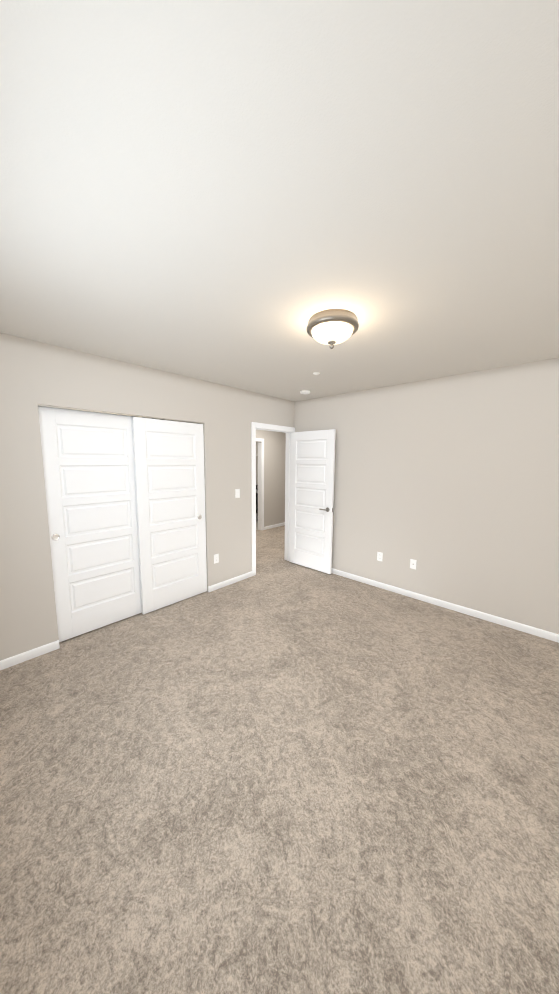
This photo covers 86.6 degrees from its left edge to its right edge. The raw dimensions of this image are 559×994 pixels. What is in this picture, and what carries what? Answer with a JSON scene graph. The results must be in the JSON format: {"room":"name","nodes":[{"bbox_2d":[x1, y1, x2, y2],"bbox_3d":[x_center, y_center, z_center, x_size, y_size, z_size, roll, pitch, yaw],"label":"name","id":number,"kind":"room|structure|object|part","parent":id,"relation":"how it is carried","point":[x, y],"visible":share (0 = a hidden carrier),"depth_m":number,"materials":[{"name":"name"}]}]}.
{"room":"empty bedroom","nodes":[
{"label":"empty bedroom","id":0,"kind":"room"},
{"bbox_2d":[0,333,294,660],"bbox_3d":[-0.117,-0.176,4.414,0.120,2.520,6.840,7,9,42],"label":"wall","id":1,"kind":"structure","parent":0,"point":[33,374],"depth_m":2.50,"materials":[{"name":"grey paint"}]},
{"bbox_2d":[0,640,59,669],"bbox_3d":[-2.099,1.295,2.347,0.013,0.072,0.585,7,9,42],"label":"baseboard","id":2,"kind":"structure","parent":1,"relation":"attached to","point":[40,651],"depth_m":2.41,"materials":[{"name":"white wood"}]},
{"bbox_2d":[38,406,141,641],"bbox_3d":[-1.686,0.246,2.784,0.038,2.024,0.780,7,9,42],"label":"closet door","id":3,"kind":"structure","parent":1,"relation":"in","point":[89,471],"depth_m":2.72,"materials":[{"name":"white wood"}]},
{"bbox_2d":[38,404,203,423],"bbox_3d":[-1.420,-0.791,2.910,0.086,0.008,1.508,7,9,42],"label":"trim","id":4,"kind":"structure","parent":1,"relation":"attached to","point":[114,413],"depth_m":2.72,"materials":[{"name":"white wood"}]},
{"bbox_2d":[132,417,206,614],"bbox_3d":[-1.165,0.194,3.280,0.038,2.024,0.780,7,9,42],"label":"closet door","id":5,"kind":"structure","parent":1,"relation":"in","point":[169,480],"depth_m":3.23,"materials":[{"name":"white wood"}]},
{"bbox_2d":[214,554,218,563],"bbox_3d":[-0.790,0.771,3.710,0.008,0.115,0.070,7,9,42],"label":"electrical outlet","id":6,"kind":"object","parent":1,"relation":"attached to","point":[216,558],"visible":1,"depth_m":3.71,"materials":[{"name":"white plastic"}]},
{"bbox_2d":[208,571,251,591],"bbox_3d":[-0.631,1.113,3.924,0.013,0.072,0.720,7,9,42],"label":"baseboard","id":7,"kind":"structure","parent":1,"relation":"attached to","point":[211,588],"depth_m":3.89,"materials":[{"name":"white wood"}]},
{"bbox_2d":[235,489,239,497],"bbox_3d":[-0.545,-0.045,3.868,0.010,0.115,0.070,7,9,42],"label":"switch plate","id":8,"kind":"object","parent":1,"relation":"attached to","point":[237,493],"visible":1,"depth_m":3.86,"materials":[{"name":"white plastic"}]},
{"bbox_2d":[251,422,294,575],"bbox_3d":[-0.118,0.017,4.438,0.152,2.130,0.910,7,9,42],"label":"door frame","id":9,"kind":"structure","parent":1,"relation":"attached to","point":[269,427],"depth_m":4.16,"materials":[{"name":"white wood"}]},
{"bbox_2d":[289,429,335,573],"bbox_3d":[0.458,0.061,4.390,0.775,2.035,0.035,7,9,42],"label":"bedroom door","id":10,"kind":"structure","parent":1,"relation":"in","point":[312,460],"depth_m":4.35,"materials":[{"name":"white wood"}]},
{"bbox_2d":[256,442,257,483],"bbox_3d":[-0.280,-0.645,8.229,1.540,2.520,0.120,7,9,42],"label":"wall","id":11,"kind":"structure","parent":0,"point":[256,463],"depth_m":8.43,"materials":[{"name":"grey paint"}]},
{"bbox_2d":[256,429,285,526],"bbox_3d":[-0.727,-0.441,6.536,0.120,2.520,4.530,7,9,42],"label":"wall","id":12,"kind":"structure","parent":0,"point":[274,474],"depth_m":7.08,"materials":[{"name":"grey paint"}]},
{"bbox_2d":[264,522,284,529],"bbox_3d":[0.201,0.670,7.593,0.013,0.072,1.675,7,9,42],"label":"baseboard","id":13,"kind":"structure","parent":12,"relation":"attached to","point":[280,524],"depth_m":7.24,"materials":[{"name":"white wood"}]},
{"bbox_2d":[0,525,558,993],"bbox_3d":[0.566,1.207,3.855,5.920,0.080,6.720,7,9,42],"label":"floor","id":14,"kind":"structure","parent":0,"point":[276,775],"depth_m":1.43,"materials":[{"name":"beige carpet"}]},
{"bbox_2d":[0,0,558,401],"bbox_3d":[0.018,-1.462,4.141,7.580,0.100,6.840,7,9,42],"label":"ceiling","id":15,"kind":"structure","parent":0,"point":[238,194],"depth_m":0.97,"materials":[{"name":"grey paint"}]},
{"bbox_2d":[300,390,309,393],"bbox_3d":[0.333,-1.353,3.838,0.132,0.036,0.132,7,9,42],"label":"smoke detector","id":16,"kind":"object","parent":15,"relation":"attached to","point":[304,391],"visible":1,"depth_m":3.79,"materials":[{"name":"white plastic"}]},
{"bbox_2d":[306,309,358,348],"bbox_3d":[0.339,-1.045,1.911,0.332,0.180,0.332,7,9,42],"label":"ceiling light","id":17,"kind":"object","parent":15,"relation":"hanging from","point":[330,315],"depth_m":1.81,"materials":[{"name":"white glass"}]},
{"bbox_3d":[0.339,-1.036,1.913,0.268,0.070,0.268,7,9,42],"label":"ceiling light shade","id":18,"kind":"part","parent":17,"relation":"part of","materials":[{"name":"white glass"}]},
{"bbox_2d":[294,358,558,633],"bbox_3d":[1.695,-0.041,3.422,3.900,2.520,0.120,7,9,42],"label":"wall","id":19,"kind":"structure","parent":0,"point":[450,484],"depth_m":3.16,"materials":[{"name":"grey paint"}]},
{"bbox_2d":[377,552,382,560],"bbox_3d":[1.287,0.765,3.807,0.070,0.115,0.008,7,9,42],"label":"electrical outlet","id":20,"kind":"object","parent":19,"relation":"attached to","point":[379,556],"visible":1,"depth_m":3.80,"materials":[{"name":"white plastic"}]},
{"bbox_2d":[410,559,416,569],"bbox_3d":[1.588,0.800,3.526,0.070,0.115,0.014,7,9,42],"label":"outlet","id":21,"kind":"object","parent":19,"relation":"attached to","point":[413,562],"visible":1,"depth_m":3.53,"materials":[{"name":"white plastic"}]},
{"bbox_2d":[331,568,558,642],"bbox_3d":[1.603,1.175,3.558,3.764,0.072,0.013,7,9,42],"label":"baseboard","id":22,"kind":"structure","parent":19,"relation":"attached to","point":[538,632],"depth_m":3.23,"materials":[{"name":"white wood"}]},
{"bbox_3d":[-1.054,0.729,7.655,1.660,0.080,2.240,7,9,42],"label":"floor","id":23,"kind":"structure","parent":0,"visible":0},
{"bbox_2d":[256,484,257,520],"bbox_3d":[-0.952,0.145,8.055,0.847,0.985,0.686,7,9,42],"label":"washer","id":24,"kind":"object","parent":23,"relation":"on","point":[256,502],"visible":0.06,"depth_m":7.86,"materials":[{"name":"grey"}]}
]}

